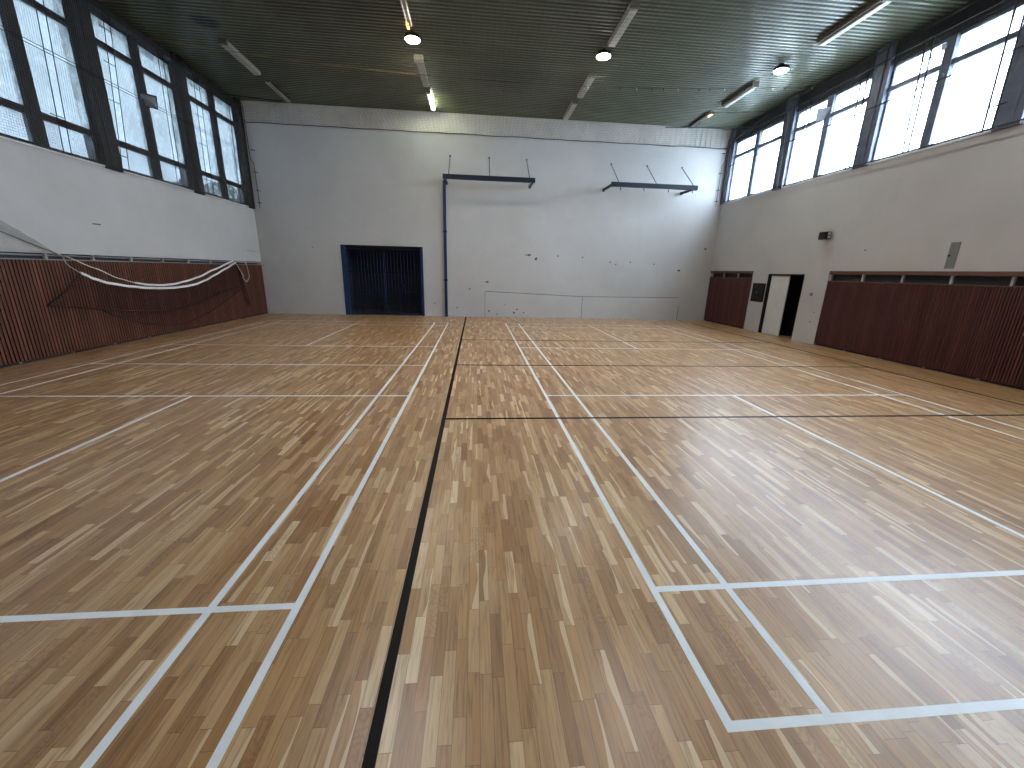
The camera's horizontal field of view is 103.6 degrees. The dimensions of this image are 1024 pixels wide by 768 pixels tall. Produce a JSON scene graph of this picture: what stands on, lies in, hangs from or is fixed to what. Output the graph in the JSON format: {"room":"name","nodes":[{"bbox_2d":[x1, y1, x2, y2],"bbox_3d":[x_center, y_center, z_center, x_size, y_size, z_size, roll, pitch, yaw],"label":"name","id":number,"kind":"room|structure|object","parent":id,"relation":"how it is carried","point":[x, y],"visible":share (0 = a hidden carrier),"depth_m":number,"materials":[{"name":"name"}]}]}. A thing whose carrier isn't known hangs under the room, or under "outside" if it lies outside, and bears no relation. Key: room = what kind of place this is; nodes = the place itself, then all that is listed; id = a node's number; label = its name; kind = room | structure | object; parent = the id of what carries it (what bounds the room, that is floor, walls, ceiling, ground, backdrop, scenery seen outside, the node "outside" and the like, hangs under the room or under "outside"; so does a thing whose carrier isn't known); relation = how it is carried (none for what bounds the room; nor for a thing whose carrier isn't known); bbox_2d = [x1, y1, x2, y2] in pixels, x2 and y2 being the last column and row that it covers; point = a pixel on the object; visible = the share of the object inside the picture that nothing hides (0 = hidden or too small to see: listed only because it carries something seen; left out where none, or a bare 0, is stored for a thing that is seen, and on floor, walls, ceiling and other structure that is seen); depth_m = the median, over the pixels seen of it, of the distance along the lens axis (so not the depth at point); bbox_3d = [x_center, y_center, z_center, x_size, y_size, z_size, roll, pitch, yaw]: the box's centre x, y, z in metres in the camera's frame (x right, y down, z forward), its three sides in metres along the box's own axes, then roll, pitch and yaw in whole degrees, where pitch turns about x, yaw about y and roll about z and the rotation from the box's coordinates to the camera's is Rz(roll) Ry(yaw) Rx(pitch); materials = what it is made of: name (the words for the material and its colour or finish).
{"room":"sports hall","nodes":[
{"label":"sports hall","id":0,"kind":"room"},
{"bbox_2d":[0,251,256,264],"bbox_3d":[-9.027,-1.277,6.905,0.294,1.930,18.400,0,16,-5],"label":"wall","id":1,"kind":"structure","parent":0,"point":[1,256],"depth_m":8.99,"materials":[{"name":"white paint"}]},
{"bbox_2d":[0,253,267,367],"bbox_3d":[-8.781,-1.274,6.928,0.119,1.924,17.794,0,16,-5],"label":"panelling","id":2,"kind":"object","parent":1,"relation":"attached to","point":[30,330],"visible":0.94,"depth_m":8.61,"materials":[{"name":"brown wood"}]},
{"bbox_2d":[46,254,250,325],"bbox_3d":[-9.019,-2.507,10.905,0.141,1.744,7.151,0,16,-5],"label":"net","id":3,"kind":"object","parent":2,"relation":"hanging from","point":[238,270],"visible":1,"depth_m":10.10,"materials":[{"name":"black fabric"}]},
{"bbox_2d":[0,137,260,261],"bbox_3d":[-8.899,-3.121,6.397,0.455,1.900,18.400,0,16,-5],"label":"wall","id":4,"kind":"structure","parent":0,"point":[69,205],"depth_m":8.89,"materials":[{"name":"white paint"}]},
{"bbox_2d":[0,218,61,255],"bbox_3d":[-8.569,-2.917,6.330,0.024,1.646,2.567,0,16,-5],"label":"net","id":5,"kind":"object","parent":4,"relation":"attached to","point":[10,225],"visible":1,"depth_m":7.08,"materials":[{"name":"white fabric"}]},
{"bbox_2d":[0,0,104,165],"bbox_3d":[-8.822,-5.921,7.189,0.182,3.130,2.480,0,16,-5],"label":"window","id":6,"kind":"structure","parent":4,"relation":"in","point":[39,3],"depth_m":7.62,"materials":[{"name":"clear glass"}]},
{"bbox_2d":[65,0,123,172],"bbox_3d":[-8.977,-6.429,8.544,0.375,3.430,0.430,0,16,-5],"label":"trim","id":7,"kind":"structure","parent":4,"relation":"attached to","point":[81,15],"depth_m":8.51,"materials":[{"name":"brown metal"}]},
{"bbox_2d":[89,9,193,190],"bbox_3d":[-9.070,-6.705,9.970,0.182,3.130,2.480,0,16,-5],"label":"window","id":8,"kind":"structure","parent":4,"relation":"in","point":[168,149],"depth_m":9.88,"materials":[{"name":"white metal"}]},
{"bbox_2d":[138,92,157,109],"bbox_3d":[-8.964,-6.966,9.928,0.236,0.285,0.340,16,21,41],"label":"floodlight","id":9,"kind":"object","parent":8,"relation":"attached to","point":[153,98],"visible":0.79,"depth_m":9.89,"materials":[{"name":"black plastic"}]},
{"bbox_2d":[169,51,204,194],"bbox_3d":[-9.225,-7.213,11.325,0.375,3.430,0.430,0,16,-5],"label":"trim","id":10,"kind":"structure","parent":4,"relation":"attached to","point":[181,87],"depth_m":11.25,"materials":[{"name":"brown metal"}]},
{"bbox_2d":[186,74,248,206],"bbox_3d":[-9.318,-7.489,12.751,0.182,3.130,2.480,0,16,-5],"label":"window","id":11,"kind":"structure","parent":4,"relation":"in","point":[214,141],"depth_m":12.68,"materials":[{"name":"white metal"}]},
{"bbox_2d":[233,97,254,208],"bbox_3d":[-9.470,-7.989,14.080,0.375,3.430,0.375,0,16,-5],"label":"trim","id":12,"kind":"structure","parent":4,"relation":"attached to","point":[236,100],"depth_m":14.02,"materials":[{"name":"brown metal"}]},
{"bbox_2d":[244,123,727,319],"bbox_3d":[-0.565,-6.346,15.664,18.700,7.400,0.306,0,16,-5],"label":"wall","id":13,"kind":"structure","parent":0,"point":[560,246],"depth_m":15.50,"materials":[{"name":"white paint"}]},
{"bbox_2d":[88,0,233,105],"bbox_3d":[-8.793,-7.155,5.123,0.430,0.360,18.120,0,16,-5],"label":"trim","id":14,"kind":"structure","parent":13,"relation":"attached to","point":[105,16],"depth_m":9.93,"materials":[{"name":"black metal"}]},
{"bbox_2d":[340,244,424,315],"bbox_3d":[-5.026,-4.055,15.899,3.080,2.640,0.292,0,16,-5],"label":"gate","id":15,"kind":"object","parent":13,"relation":"attached to","point":[346,271],"visible":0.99,"depth_m":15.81,"materials":[{"name":"blue metal"}]},
{"bbox_2d":[240,100,730,148],"bbox_3d":[-0.471,-9.373,14.650,17.800,0.660,0.030,0,16,-5],"label":"beam","id":16,"kind":"structure","parent":13,"relation":"attached to","point":[686,138],"depth_m":14.57,"materials":[{"name":"white paint"}]},
{"bbox_2d":[443,155,534,187],"bbox_3d":[-0.825,-7.750,14.487,3.230,1.015,1.160,0,16,-5],"label":"frame","id":17,"kind":"object","parent":13,"relation":"attached to","point":[531,181],"visible":1,"depth_m":14.08,"materials":[{"name":"blue paint"}]},
{"bbox_2d":[94,0,978,148],"bbox_3d":[0.105,-7.469,8.189,17.581,0.559,13.451,0,16,-5],"label":"net","id":18,"kind":"object","parent":13,"relation":"hanging from","point":[475,79],"visible":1,"depth_m":10.22,"materials":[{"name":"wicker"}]},
{"bbox_2d":[0,0,260,206],"bbox_3d":[-8.676,-6.444,8.863,0.254,3.258,11.302,0,16,-5],"label":"net","id":19,"kind":"object","parent":18,"relation":"hanging from","point":[38,23],"visible":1,"depth_m":8.93,"materials":[{"name":"white fabric"}]},
{"bbox_2d":[714,0,1023,206],"bbox_3d":[8.665,-6.584,9.947,0.254,2.401,12.110,0,16,-5],"label":"net","id":20,"kind":"object","parent":18,"relation":"hanging from","point":[1016,2],"visible":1,"depth_m":9.06,"materials":[{"name":"white fabric"}]},
{"bbox_2d":[602,163,697,194],"bbox_3d":[5.150,-7.687,15.037,3.230,1.132,1.160,0,16,-5],"label":"frame","id":21,"kind":"object","parent":13,"relation":"attached to","point":[688,188],"visible":1,"depth_m":14.62,"materials":[{"name":"blue paint"}]},
{"bbox_2d":[0,313,1023,767],"bbox_3d":[0.123,-0.209,7.891,18.800,0.202,18.150,0,16,-5],"label":"floor","id":22,"kind":"structure","parent":0,"point":[269,540],"depth_m":2.70,"materials":[{"name":"brown wood"}]},
{"bbox_2d":[443,180,448,316],"bbox_3d":[-2.579,-5.135,15.605,0.180,5.000,0.130,0,16,-5],"label":"wall post","id":23,"kind":"object","parent":22,"relation":"on","point":[444,184],"visible":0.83,"depth_m":15.54,"materials":[{"name":"metal"}]},
{"bbox_2d":[98,0,968,129],"bbox_3d":[0.299,-7.416,6.014,18.700,0.300,18.416,0,16,-5],"label":"ceiling","id":24,"kind":"structure","parent":0,"point":[647,115],"depth_m":10.11,"materials":[{"name":"metal"}]},
{"bbox_2d":[218,39,260,75],"bbox_3d":[-7.279,-8.748,10.840,0.194,0.115,1.712,0,16,-5],"label":"ceiling light","id":25,"kind":"object","parent":24,"relation":"attached to","point":[247,62],"visible":0.94,"depth_m":10.70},
{"bbox_2d":[265,80,290,101],"bbox_3d":[-7.451,-9.332,12.877,0.140,0.095,1.420,0,16,-5],"label":"ceiling light","id":26,"kind":"object","parent":24,"relation":"attached to","point":[268,82],"visible":0.88,"depth_m":12.76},
{"bbox_2d":[400,0,412,26],"bbox_3d":[-2.249,-7.932,8.355,0.140,0.095,1.620,0,16,-5],"label":"ceiling light","id":27,"kind":"object","parent":24,"relation":"attached to","point":[403,2],"visible":0.87,"depth_m":8.71,"materials":[{"name":"white metal"}]},
{"bbox_2d":[404,31,420,43],"bbox_3d":[-2.353,-8.216,9.527,0.387,0.185,0.387,0,16,-5],"label":"round lamp","id":28,"kind":"object","parent":24,"relation":"attached to","point":[411,36],"visible":0.95,"depth_m":9.46,"materials":[{"name":"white plastic"}]},
{"bbox_2d":[414,54,423,62],"bbox_3d":[-2.447,-8.536,10.576,0.240,0.138,0.140,0,16,-5],"label":"junction box","id":29,"kind":"object","parent":24,"relation":"attached to","point":[416,58],"visible":0.98,"depth_m":10.52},
{"bbox_2d":[417,63,428,86],"bbox_3d":[-2.520,-8.778,11.392,0.194,0.115,1.532,0,16,-5],"label":"ceiling light","id":30,"kind":"object","parent":24,"relation":"attached to","point":[422,72],"visible":0.57,"depth_m":11.30,"materials":[{"name":"white metal"}]},
{"bbox_2d":[426,91,434,110],"bbox_3d":[-2.677,-9.319,13.275,0.140,0.095,1.360,0,16,-5],"label":"ceiling light","id":31,"kind":"object","parent":24,"relation":"attached to","point":[429,96],"visible":0.97,"depth_m":13.15,"materials":[{"name":"white plastic"}]},
{"bbox_2d":[563,99,577,120],"bbox_3d":[1.979,-9.319,13.746,0.194,0.115,1.572,0,16,-5],"label":"ceiling light","id":32,"kind":"object","parent":24,"relation":"attached to","point":[574,102],"visible":0.98,"depth_m":13.56,"materials":[{"name":"white plastic"}]},
{"bbox_2d":[577,72,596,97],"bbox_3d":[2.192,-8.802,11.919,0.194,0.115,1.472,0,16,-5],"label":"ceiling light","id":33,"kind":"object","parent":24,"relation":"attached to","point":[582,92],"visible":0.89,"depth_m":11.69,"materials":[{"name":"white metal"}]},
{"bbox_2d":[578,77,594,97],"bbox_3d":[2.189,-8.774,11.959,0.170,0.040,1.370,0,16,-5],"label":"diffuser","id":34,"kind":"object","parent":33,"relation":"attached to","point":[582,92],"depth_m":11.87,"materials":[{"name":"white plastic"}]},
{"bbox_2d":[596,48,611,59],"bbox_3d":[2.288,-8.240,10.049,0.387,0.185,0.387,0,16,-5],"label":"round lamp","id":35,"kind":"object","parent":24,"relation":"attached to","point":[602,54],"visible":0.91,"depth_m":9.97,"materials":[{"name":"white plastic"}]},
{"bbox_2d":[608,1,639,46],"bbox_3d":[2.464,-7.975,8.986,0.194,0.115,1.552,0,16,-5],"label":"ceiling light","id":36,"kind":"object","parent":24,"relation":"attached to","point":[632,4],"visible":0.93,"depth_m":8.79,"materials":[{"name":"white metal"}]},
{"bbox_2d":[689,111,713,126],"bbox_3d":[6.682,-9.348,14.273,0.143,0.104,1.450,0,16,-5],"label":"ceiling light","id":37,"kind":"object","parent":24,"relation":"attached to","point":[709,112],"visible":0.88,"depth_m":14.14,"materials":[{"name":"white"}]},
{"bbox_2d":[722,82,758,106],"bbox_3d":[6.893,-8.753,12.228,0.204,0.140,1.510,0,16,-5],"label":"ceiling light","id":38,"kind":"object","parent":24,"relation":"attached to","point":[752,84],"visible":0.88,"depth_m":12.09,"materials":[{"name":"white plastic"}]},
{"bbox_2d":[724,87,755,106],"bbox_3d":[6.921,-8.706,12.249,0.120,0.040,1.460,0,16,-5],"label":"diffuser","id":39,"kind":"object","parent":38,"relation":"attached to","point":[747,91],"depth_m":12.22,"materials":[{"name":"white plastic"}]},
{"bbox_2d":[772,63,789,73],"bbox_3d":[7.026,-8.246,10.511,0.387,0.185,0.387,0,16,-5],"label":"round lamp","id":40,"kind":"object","parent":24,"relation":"attached to","point":[786,68],"visible":0.94,"depth_m":10.44,"materials":[{"name":"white plastic"}]},
{"bbox_2d":[816,0,893,45],"bbox_3d":[7.247,-7.727,8.591,0.204,0.140,1.660,0,16,-5],"label":"ceiling light","id":41,"kind":"object","parent":24,"relation":"attached to","point":[822,40],"visible":0.97,"depth_m":8.52,"materials":[{"name":"white plastic"}]},
{"bbox_2d":[779,276,803,336],"bbox_3d":[9.984,-2.785,13.018,1.850,2.900,2.550,0,16,-5],"label":"doorway","id":42,"kind":"structure","parent":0,"point":[795,285],"depth_m":14.20,"materials":[{"name":"paint"}]},
{"bbox_2d":[711,124,1023,343],"bbox_3d":[9.261,-2.549,8.176,0.452,4.615,18.400,0,16,-5],"label":"wall","id":43,"kind":"structure","parent":0,"point":[903,213],"depth_m":9.48,"materials":[{"name":"white paint"}]},
{"bbox_2d":[704,271,753,328],"bbox_3d":[8.432,-3.354,15.748,0.156,2.048,2.694,0,16,-5],"label":"panelling","id":44,"kind":"object","parent":43,"relation":"attached to","point":[727,297],"visible":1,"depth_m":15.59,"materials":[{"name":"brown wood"}]},
{"bbox_2d":[720,128,742,204],"bbox_3d":[8.494,-8.361,15.575,0.375,2.615,0.375,0,16,-5],"label":"trim","id":45,"kind":"structure","parent":43,"relation":"attached to","point":[735,132],"depth_m":15.52,"materials":[{"name":"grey metal"}]},
{"bbox_2d":[726,120,783,202],"bbox_3d":[8.580,-7.728,14.226,0.182,2.125,2.580,0,16,-5],"label":"window","id":46,"kind":"structure","parent":43,"relation":"in","point":[753,179],"depth_m":14.22,"materials":[{"name":"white glass"}]},
{"bbox_2d":[750,283,765,301],"bbox_3d":[8.496,-3.165,13.941,0.050,0.620,0.620,0,16,-5],"label":"board","id":47,"kind":"object","parent":43,"relation":"attached to","point":[757,295],"visible":1,"depth_m":13.88,"materials":[{"name":"black paint"}]},
{"bbox_2d":[758,274,804,337],"bbox_3d":[8.806,-2.524,12.986,0.400,1.955,1.550,0,16,-5],"label":"door","id":48,"kind":"structure","parent":43,"relation":"in","point":[777,286],"depth_m":13.25,"materials":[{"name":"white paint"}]},
{"bbox_2d":[771,94,802,190],"bbox_3d":[8.748,-7.558,12.725,0.375,2.615,0.430,0,16,-5],"label":"trim","id":49,"kind":"structure","parent":43,"relation":"attached to","point":[794,103],"depth_m":12.62,"materials":[{"name":"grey metal"}]},
{"bbox_2d":[818,231,831,239],"bbox_3d":[8.677,-4.098,11.144,0.190,0.200,0.290,0,16,-5],"label":"wall lamp","id":50,"kind":"object","parent":43,"relation":"attached to","point":[822,235],"visible":1,"depth_m":11.08,"materials":[{"name":"black plastic"}]},
{"bbox_2d":[782,76,872,187],"bbox_3d":[8.834,-6.923,11.373,0.182,2.125,2.530,0,16,-5],"label":"window","id":51,"kind":"structure","parent":43,"relation":"in","point":[800,123],"depth_m":11.37,"materials":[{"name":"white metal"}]},
{"bbox_2d":[815,107,829,120],"bbox_3d":[8.740,-7.561,11.296,0.340,0.285,0.236,13,19,35],"label":"floodlight","id":52,"kind":"object","parent":51,"relation":"attached to","point":[825,110],"visible":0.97,"depth_m":11.26,"materials":[{"name":"black plastic"}]},
{"bbox_2d":[852,40,900,168],"bbox_3d":[9.000,-6.760,9.896,0.375,2.615,0.430,0,16,-5],"label":"trim","id":53,"kind":"structure","parent":43,"relation":"attached to","point":[891,52],"depth_m":9.81,"materials":[{"name":"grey metal"}]},
{"bbox_2d":[814,271,1023,389],"bbox_3d":[9.328,-0.519,5.688,0.156,2.048,11.914,0,16,-5],"label":"panelling","id":54,"kind":"object","parent":43,"relation":"attached to","point":[976,332],"visible":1,"depth_m":8.60,"materials":[{"name":"brown wood"}]},
{"bbox_2d":[868,2,1023,164],"bbox_3d":[9.086,-6.127,8.549,0.182,2.125,2.520,0,16,-5],"label":"window","id":55,"kind":"structure","parent":43,"relation":"in","point":[933,123],"depth_m":8.48,"materials":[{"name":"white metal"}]},
{"bbox_2d":[941,43,947,49],"bbox_3d":[8.992,-7.011,8.386,0.060,0.110,0.070,0,16,-5],"label":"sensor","id":56,"kind":"object","parent":55,"relation":"attached to","point":[944,46],"visible":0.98,"depth_m":8.36,"materials":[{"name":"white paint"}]},
{"bbox_2d":[944,242,961,268],"bbox_3d":[9.019,-2.632,8.256,0.020,0.520,0.176,0,16,-5],"label":"plate","id":57,"kind":"object","parent":43,"relation":"attached to","point":[955,246],"visible":1,"depth_m":8.25,"materials":[{"name":"grey paint"}]},
{"bbox_2d":[991,23,1023,131],"bbox_3d":[9.251,-5.966,7.076,0.375,2.615,0.430,0,16,-5],"label":"trim","id":58,"kind":"structure","parent":43,"relation":"attached to","point":[1011,93],"depth_m":7.26,"materials":[{"name":"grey metal"}]},
{"bbox_2d":[736,0,1023,143],"bbox_3d":[9.402,-7.029,6.780,0.430,0.580,18.120,0,16,-5],"label":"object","id":59,"kind":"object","parent":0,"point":[980,5],"depth_m":9.17,"materials":[{"name":"black metal"}]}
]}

